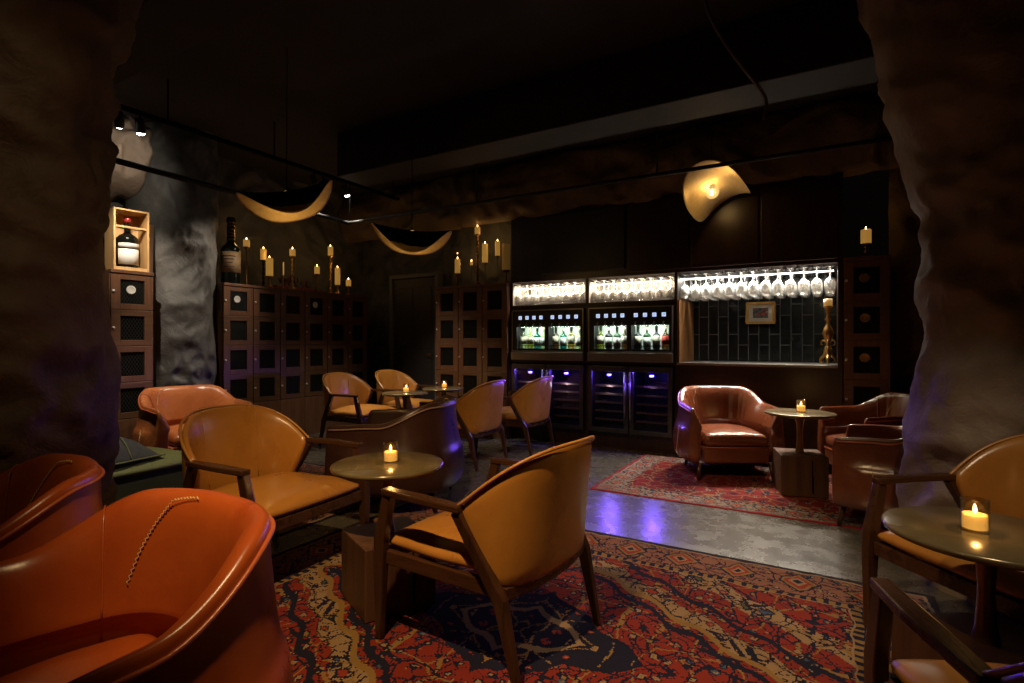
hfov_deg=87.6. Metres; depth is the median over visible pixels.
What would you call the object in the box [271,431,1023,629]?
floor
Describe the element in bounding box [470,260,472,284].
candlestick
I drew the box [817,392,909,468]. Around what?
tub chair
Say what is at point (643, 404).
shelf
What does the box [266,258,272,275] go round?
candle
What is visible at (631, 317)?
dispenser
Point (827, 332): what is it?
candlestick
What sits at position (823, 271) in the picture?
glass rack
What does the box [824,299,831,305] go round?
candle
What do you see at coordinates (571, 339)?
wine bottle
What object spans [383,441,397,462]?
candle holder
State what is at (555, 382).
shelf
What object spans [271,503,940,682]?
rug
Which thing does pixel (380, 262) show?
wall
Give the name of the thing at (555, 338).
wine bottle
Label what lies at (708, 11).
cable
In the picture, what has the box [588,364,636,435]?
wine cooler
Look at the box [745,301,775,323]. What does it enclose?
picture
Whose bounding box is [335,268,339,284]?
candle
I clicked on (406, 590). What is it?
side table
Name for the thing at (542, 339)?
wine bottle
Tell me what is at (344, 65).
ceiling
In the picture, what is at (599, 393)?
shelf
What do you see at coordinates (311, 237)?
wall
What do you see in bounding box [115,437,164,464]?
cushion
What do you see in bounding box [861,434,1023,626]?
armchair
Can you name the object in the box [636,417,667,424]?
shelf
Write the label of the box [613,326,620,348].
wine bottle
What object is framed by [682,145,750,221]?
pendant lamp
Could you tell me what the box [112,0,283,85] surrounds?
ceiling
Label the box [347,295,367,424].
locker
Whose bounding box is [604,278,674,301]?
glasses
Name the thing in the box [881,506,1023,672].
side table
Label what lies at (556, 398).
shelf
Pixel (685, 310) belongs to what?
trim
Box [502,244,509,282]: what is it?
candlestick
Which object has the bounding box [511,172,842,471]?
wall
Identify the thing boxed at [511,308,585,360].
dispenser
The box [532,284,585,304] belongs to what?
glasses
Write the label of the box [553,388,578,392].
shelf
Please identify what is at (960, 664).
armchair
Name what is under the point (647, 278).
glass rack
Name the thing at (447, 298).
locker
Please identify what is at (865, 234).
candle
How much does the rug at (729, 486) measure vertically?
0.006 m
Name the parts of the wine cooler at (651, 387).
handle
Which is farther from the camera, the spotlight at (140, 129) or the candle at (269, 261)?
the candle at (269, 261)
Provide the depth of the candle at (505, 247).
6.72 m
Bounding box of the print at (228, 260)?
[223,255,235,266]
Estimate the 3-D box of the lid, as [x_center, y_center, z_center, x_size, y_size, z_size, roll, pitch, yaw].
[-3.607,-0.910,5.287,0.042,0.500,0.096,0,0,30]
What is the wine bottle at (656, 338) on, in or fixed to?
in the dispenser at (631, 317)
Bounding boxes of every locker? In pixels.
[103,269,153,439]
[214,282,253,401]
[252,285,280,411]
[279,288,304,434]
[305,290,327,433]
[326,293,348,426]
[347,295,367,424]
[435,286,458,399]
[458,284,482,430]
[482,283,510,438]
[843,255,890,405]
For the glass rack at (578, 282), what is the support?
attached to the wall at (779, 387)
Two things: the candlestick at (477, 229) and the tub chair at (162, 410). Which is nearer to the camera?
the tub chair at (162, 410)
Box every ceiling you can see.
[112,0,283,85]
[113,0,877,195]
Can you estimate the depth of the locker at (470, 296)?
6.87 m
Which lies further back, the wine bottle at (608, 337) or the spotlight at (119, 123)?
the wine bottle at (608, 337)
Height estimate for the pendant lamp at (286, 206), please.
1.289 m
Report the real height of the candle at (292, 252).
0.089 m
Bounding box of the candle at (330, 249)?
[328,246,332,255]
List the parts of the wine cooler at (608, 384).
handle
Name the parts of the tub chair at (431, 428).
leg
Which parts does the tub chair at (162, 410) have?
panel, seat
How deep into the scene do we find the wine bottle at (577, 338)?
6.19 m
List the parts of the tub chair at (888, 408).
panel, seat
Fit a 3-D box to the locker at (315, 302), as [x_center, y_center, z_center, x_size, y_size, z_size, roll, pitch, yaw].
[-2.718,0.273,7.108,0.378,1.860,0.358,0,0,30]
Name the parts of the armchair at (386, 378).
leg, backrest, seat, leg, arm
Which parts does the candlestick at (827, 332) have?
stem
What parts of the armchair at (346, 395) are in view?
leg, arm, seat frame, backrest, leg, seat, leg, arm, leg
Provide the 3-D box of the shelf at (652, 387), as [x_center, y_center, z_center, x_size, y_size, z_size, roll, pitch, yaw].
[1.622,0.497,5.953,0.353,0.022,0.430,0,0,30]
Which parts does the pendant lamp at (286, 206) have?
lamp shade, cord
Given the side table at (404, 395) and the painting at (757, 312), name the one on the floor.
the side table at (404, 395)
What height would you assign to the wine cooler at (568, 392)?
0.768 m
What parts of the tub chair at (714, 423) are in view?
leg, seat, panel, leg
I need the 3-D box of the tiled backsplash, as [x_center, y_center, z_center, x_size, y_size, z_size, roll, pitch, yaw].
[2.723,-0.255,5.868,1.440,0.950,0.019,0,0,30]
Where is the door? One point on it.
(412, 297)
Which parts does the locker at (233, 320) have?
door, door, door, door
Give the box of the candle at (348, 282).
[346,279,350,285]
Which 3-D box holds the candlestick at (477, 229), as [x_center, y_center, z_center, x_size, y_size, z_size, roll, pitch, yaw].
[-0.444,-1.114,6.869,0.080,0.776,0.079,0,0,30]
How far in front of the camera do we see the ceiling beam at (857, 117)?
5.70 m
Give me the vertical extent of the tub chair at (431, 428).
0.763 m
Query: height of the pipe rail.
0.842 m
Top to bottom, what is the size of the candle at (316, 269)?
0.100 m
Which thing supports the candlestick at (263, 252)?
on the locker at (266, 300)
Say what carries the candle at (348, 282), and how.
on the candlestick at (348, 282)
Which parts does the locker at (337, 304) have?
door, door, door, door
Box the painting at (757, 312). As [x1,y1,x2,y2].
[753,308,767,317]
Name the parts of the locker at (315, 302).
door, door, door, door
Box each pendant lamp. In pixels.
[110,115,152,200]
[235,84,332,222]
[371,223,451,254]
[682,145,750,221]
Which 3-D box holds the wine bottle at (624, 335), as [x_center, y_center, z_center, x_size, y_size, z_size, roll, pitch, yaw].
[1.260,-0.046,5.945,0.086,0.259,0.085,0,0,30]
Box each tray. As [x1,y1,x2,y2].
[273,285,320,291]
[511,352,583,360]
[587,353,672,362]
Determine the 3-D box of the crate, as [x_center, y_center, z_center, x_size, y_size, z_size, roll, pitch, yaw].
[-3.656,-0.947,5.072,0.240,0.575,0.285,0,0,36]
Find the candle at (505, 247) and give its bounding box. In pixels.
[502,244,509,269]
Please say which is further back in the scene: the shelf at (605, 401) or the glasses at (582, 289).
the glasses at (582, 289)
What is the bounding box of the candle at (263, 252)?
[260,249,266,259]
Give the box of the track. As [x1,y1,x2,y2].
[121,79,399,200]
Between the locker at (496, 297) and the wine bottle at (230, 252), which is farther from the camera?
the locker at (496, 297)
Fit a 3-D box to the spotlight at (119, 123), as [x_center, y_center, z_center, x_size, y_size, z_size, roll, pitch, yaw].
[-3.064,-1.745,4.163,0.068,0.154,0.128,0,0,-31]
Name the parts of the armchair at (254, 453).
leg, arm, backrest, leg, seat, leg, seat frame, arm, leg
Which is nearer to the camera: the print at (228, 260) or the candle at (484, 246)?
the print at (228, 260)
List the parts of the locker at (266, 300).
door, door, door, door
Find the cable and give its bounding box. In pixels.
[703,0,767,119]
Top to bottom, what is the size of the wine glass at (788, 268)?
0.242 m
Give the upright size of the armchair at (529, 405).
0.831 m
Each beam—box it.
[337,0,878,185]
[339,94,899,242]
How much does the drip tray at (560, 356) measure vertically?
0.096 m
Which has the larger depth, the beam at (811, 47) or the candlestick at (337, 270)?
the candlestick at (337, 270)
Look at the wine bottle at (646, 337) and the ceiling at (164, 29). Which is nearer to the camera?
the ceiling at (164, 29)
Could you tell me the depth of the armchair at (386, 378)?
6.99 m
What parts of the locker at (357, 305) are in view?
door, door, door, door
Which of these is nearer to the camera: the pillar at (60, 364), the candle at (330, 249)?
the pillar at (60, 364)
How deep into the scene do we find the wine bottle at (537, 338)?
6.47 m
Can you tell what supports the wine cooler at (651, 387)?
on the wall at (779, 387)
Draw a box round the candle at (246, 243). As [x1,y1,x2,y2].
[243,239,249,246]
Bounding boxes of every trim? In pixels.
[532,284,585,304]
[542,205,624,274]
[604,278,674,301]
[677,300,693,361]
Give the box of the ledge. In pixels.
[677,360,837,367]
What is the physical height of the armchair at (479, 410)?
0.831 m
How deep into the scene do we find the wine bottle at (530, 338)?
6.52 m
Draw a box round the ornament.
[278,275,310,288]
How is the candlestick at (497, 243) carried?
on the locker at (496, 297)
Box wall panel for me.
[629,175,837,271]
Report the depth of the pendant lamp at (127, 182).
5.13 m
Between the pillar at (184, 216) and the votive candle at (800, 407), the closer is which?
the votive candle at (800, 407)
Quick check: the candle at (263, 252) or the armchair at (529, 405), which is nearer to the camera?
the armchair at (529, 405)
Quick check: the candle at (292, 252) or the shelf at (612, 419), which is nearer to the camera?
the shelf at (612, 419)
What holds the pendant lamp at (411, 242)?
hanging from the ceiling at (344, 65)
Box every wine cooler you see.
[512,362,558,427]
[546,363,585,431]
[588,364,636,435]
[629,365,674,439]
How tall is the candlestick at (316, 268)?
0.370 m
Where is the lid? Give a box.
[149,224,153,272]
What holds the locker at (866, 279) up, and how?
on the floor
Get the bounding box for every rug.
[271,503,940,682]
[272,462,381,538]
[590,454,888,532]
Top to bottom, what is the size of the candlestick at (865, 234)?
0.284 m
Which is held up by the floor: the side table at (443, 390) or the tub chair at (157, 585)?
the side table at (443, 390)
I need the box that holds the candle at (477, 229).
[475,227,479,233]
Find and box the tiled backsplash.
[692,271,835,362]
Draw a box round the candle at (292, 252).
[289,249,295,255]
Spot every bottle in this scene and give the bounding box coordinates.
[116,217,138,267]
[221,217,240,283]
[520,327,526,343]
[527,327,533,347]
[534,327,540,347]
[541,327,544,344]
[552,327,558,348]
[560,327,566,348]
[568,327,574,348]
[576,326,579,348]
[597,326,603,348]
[605,326,612,348]
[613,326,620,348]
[621,326,626,348]
[634,326,641,348]
[643,325,650,348]
[652,325,660,348]
[661,325,668,348]
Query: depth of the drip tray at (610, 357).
5.79 m
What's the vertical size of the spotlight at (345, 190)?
0.162 m
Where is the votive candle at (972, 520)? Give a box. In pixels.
[960,496,989,534]
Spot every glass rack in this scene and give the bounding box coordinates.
[514,281,585,289]
[590,275,674,284]
[678,265,836,281]
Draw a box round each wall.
[102,157,362,295]
[362,221,531,404]
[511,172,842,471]
[888,168,923,392]
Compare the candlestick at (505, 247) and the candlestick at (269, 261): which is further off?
the candlestick at (505, 247)
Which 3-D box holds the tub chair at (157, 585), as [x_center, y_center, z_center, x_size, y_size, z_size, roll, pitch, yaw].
[-0.947,0.810,1.228,0.900,0.763,0.773,0,0,32]
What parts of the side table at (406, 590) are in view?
stem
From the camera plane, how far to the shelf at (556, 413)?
6.42 m
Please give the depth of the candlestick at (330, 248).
7.34 m
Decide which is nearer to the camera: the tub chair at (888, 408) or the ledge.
the tub chair at (888, 408)
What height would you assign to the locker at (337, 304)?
1.860 m
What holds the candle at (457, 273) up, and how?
on the locker at (447, 298)
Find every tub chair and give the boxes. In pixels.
[0,453,104,560]
[0,488,293,682]
[132,384,253,450]
[325,395,463,513]
[673,385,785,480]
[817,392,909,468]
[832,424,903,525]
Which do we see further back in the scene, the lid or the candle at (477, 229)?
the candle at (477, 229)
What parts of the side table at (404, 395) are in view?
stem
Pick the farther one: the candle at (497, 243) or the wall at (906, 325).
the candle at (497, 243)
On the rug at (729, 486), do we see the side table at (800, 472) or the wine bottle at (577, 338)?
the side table at (800, 472)
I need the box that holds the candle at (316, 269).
[314,266,319,273]
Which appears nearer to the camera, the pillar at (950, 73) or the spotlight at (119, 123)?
the pillar at (950, 73)
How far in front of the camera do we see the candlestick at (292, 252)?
6.77 m
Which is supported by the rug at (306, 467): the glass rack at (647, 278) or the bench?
the bench
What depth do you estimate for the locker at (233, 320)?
6.06 m
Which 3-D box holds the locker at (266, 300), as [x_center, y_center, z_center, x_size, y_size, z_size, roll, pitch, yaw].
[-3.082,0.273,6.487,0.378,1.860,0.358,0,0,30]
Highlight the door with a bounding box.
[389,272,442,399]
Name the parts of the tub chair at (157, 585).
seat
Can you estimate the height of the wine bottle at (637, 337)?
0.259 m
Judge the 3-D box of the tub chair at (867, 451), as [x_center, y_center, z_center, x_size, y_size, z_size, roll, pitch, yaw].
[2.549,0.833,3.483,0.711,0.717,0.828,0,0,38]
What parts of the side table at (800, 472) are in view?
stem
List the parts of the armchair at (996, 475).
leg, arm, seat frame, seat, leg, backrest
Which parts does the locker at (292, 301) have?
door, door, door, door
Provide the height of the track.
0.379 m
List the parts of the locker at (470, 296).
door, door, door, door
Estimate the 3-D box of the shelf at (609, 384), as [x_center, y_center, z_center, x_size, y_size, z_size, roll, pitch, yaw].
[1.209,0.497,6.195,0.353,0.022,0.430,0,0,30]
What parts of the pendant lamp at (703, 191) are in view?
bulb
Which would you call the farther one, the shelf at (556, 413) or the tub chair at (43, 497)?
the shelf at (556, 413)
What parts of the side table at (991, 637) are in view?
stem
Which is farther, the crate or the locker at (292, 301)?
the locker at (292, 301)
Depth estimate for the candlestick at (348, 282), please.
7.57 m
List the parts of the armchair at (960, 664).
leg, seat frame, seat, backrest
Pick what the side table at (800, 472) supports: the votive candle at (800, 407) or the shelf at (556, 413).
the votive candle at (800, 407)
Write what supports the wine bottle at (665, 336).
in the dispenser at (631, 317)
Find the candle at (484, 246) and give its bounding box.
[482,243,487,262]
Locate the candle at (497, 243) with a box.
[495,241,499,255]
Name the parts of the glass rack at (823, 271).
rail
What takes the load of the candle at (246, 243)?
on the candlestick at (246, 243)
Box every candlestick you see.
[243,237,249,284]
[260,247,266,285]
[266,256,272,286]
[289,247,295,288]
[314,266,319,291]
[328,245,332,292]
[335,266,340,293]
[346,278,350,294]
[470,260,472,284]
[474,225,479,284]
[482,243,487,283]
[495,239,499,282]
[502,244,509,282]
[819,299,836,363]
[860,228,871,256]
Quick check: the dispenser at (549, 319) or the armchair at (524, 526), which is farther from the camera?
the dispenser at (549, 319)
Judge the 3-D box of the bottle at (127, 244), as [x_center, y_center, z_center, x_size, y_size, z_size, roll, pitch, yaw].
[-3.655,-0.928,5.075,0.178,0.502,0.176,0,0,36]
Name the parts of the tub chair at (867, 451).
leg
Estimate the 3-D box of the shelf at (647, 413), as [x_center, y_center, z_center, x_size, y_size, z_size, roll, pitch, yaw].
[1.622,0.782,5.953,0.353,0.022,0.430,0,0,30]
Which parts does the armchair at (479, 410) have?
leg, seat frame, backrest, leg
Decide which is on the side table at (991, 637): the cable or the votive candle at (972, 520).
the votive candle at (972, 520)
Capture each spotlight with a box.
[114,111,124,128]
[134,115,145,135]
[341,183,349,196]
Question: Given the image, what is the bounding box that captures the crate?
[105,207,148,271]
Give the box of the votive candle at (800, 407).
[796,400,805,410]
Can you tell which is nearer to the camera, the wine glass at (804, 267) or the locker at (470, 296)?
the wine glass at (804, 267)
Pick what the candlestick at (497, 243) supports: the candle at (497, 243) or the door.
the candle at (497, 243)
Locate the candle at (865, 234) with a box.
[860,229,871,243]
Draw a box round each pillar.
[0,0,142,507]
[125,122,219,386]
[856,0,1023,612]
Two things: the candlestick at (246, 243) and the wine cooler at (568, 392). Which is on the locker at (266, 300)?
the candlestick at (246, 243)
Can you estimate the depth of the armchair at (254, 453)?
2.91 m
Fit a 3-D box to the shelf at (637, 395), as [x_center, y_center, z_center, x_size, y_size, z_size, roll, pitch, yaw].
[1.622,0.592,5.953,0.353,0.022,0.430,0,0,30]
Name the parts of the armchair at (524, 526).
leg, arm, seat, seat frame, leg, leg, arm, backrest, leg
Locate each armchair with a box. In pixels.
[178,404,369,536]
[318,372,401,445]
[373,435,600,682]
[375,369,440,408]
[419,379,507,470]
[474,376,554,455]
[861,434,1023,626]
[864,577,1023,682]
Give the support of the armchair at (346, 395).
on the floor
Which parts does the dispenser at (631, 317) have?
light panel, light panel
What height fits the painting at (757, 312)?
0.110 m
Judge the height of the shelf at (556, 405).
0.022 m
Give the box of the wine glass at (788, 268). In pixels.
[785,268,795,293]
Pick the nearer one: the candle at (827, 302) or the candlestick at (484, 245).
the candle at (827, 302)
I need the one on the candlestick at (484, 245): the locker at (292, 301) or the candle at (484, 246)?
the candle at (484, 246)
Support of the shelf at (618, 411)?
attached to the wine cooler at (608, 384)
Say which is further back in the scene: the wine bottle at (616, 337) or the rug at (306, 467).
the wine bottle at (616, 337)
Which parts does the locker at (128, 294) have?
door, door, door, door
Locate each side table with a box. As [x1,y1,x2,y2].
[330,452,442,623]
[382,390,427,408]
[422,386,463,395]
[764,408,836,498]
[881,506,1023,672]
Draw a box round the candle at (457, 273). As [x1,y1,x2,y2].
[453,253,461,285]
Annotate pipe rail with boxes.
[116,127,892,224]
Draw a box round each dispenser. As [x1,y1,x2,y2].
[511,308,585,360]
[587,305,674,362]
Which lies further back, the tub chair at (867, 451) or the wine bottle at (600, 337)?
the wine bottle at (600, 337)
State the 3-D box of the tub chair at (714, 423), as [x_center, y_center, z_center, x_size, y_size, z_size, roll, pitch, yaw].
[1.933,0.810,4.923,0.900,0.763,0.773,0,0,2]
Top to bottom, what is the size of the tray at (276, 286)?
0.045 m
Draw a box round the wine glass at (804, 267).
[798,267,809,293]
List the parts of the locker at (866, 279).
door, door, door, door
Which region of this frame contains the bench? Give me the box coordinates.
[113,446,182,500]
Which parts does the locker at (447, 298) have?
door, door, door, door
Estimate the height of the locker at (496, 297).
1.928 m
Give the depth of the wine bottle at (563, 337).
6.30 m
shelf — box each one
[553,381,578,384]
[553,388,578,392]
[553,396,578,401]
[553,403,578,409]
[553,411,578,417]
[595,382,623,386]
[595,390,623,395]
[595,398,623,403]
[595,406,623,412]
[595,414,623,420]
[636,384,667,388]
[636,392,667,397]
[636,400,667,406]
[636,408,667,415]
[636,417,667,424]
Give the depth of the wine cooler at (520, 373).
6.58 m
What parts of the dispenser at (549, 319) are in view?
light panel, light panel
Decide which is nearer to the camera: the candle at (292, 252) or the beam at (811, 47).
the beam at (811, 47)
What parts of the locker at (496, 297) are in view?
door, door, door, door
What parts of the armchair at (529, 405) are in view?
leg, leg, seat, leg, seat frame, backrest, leg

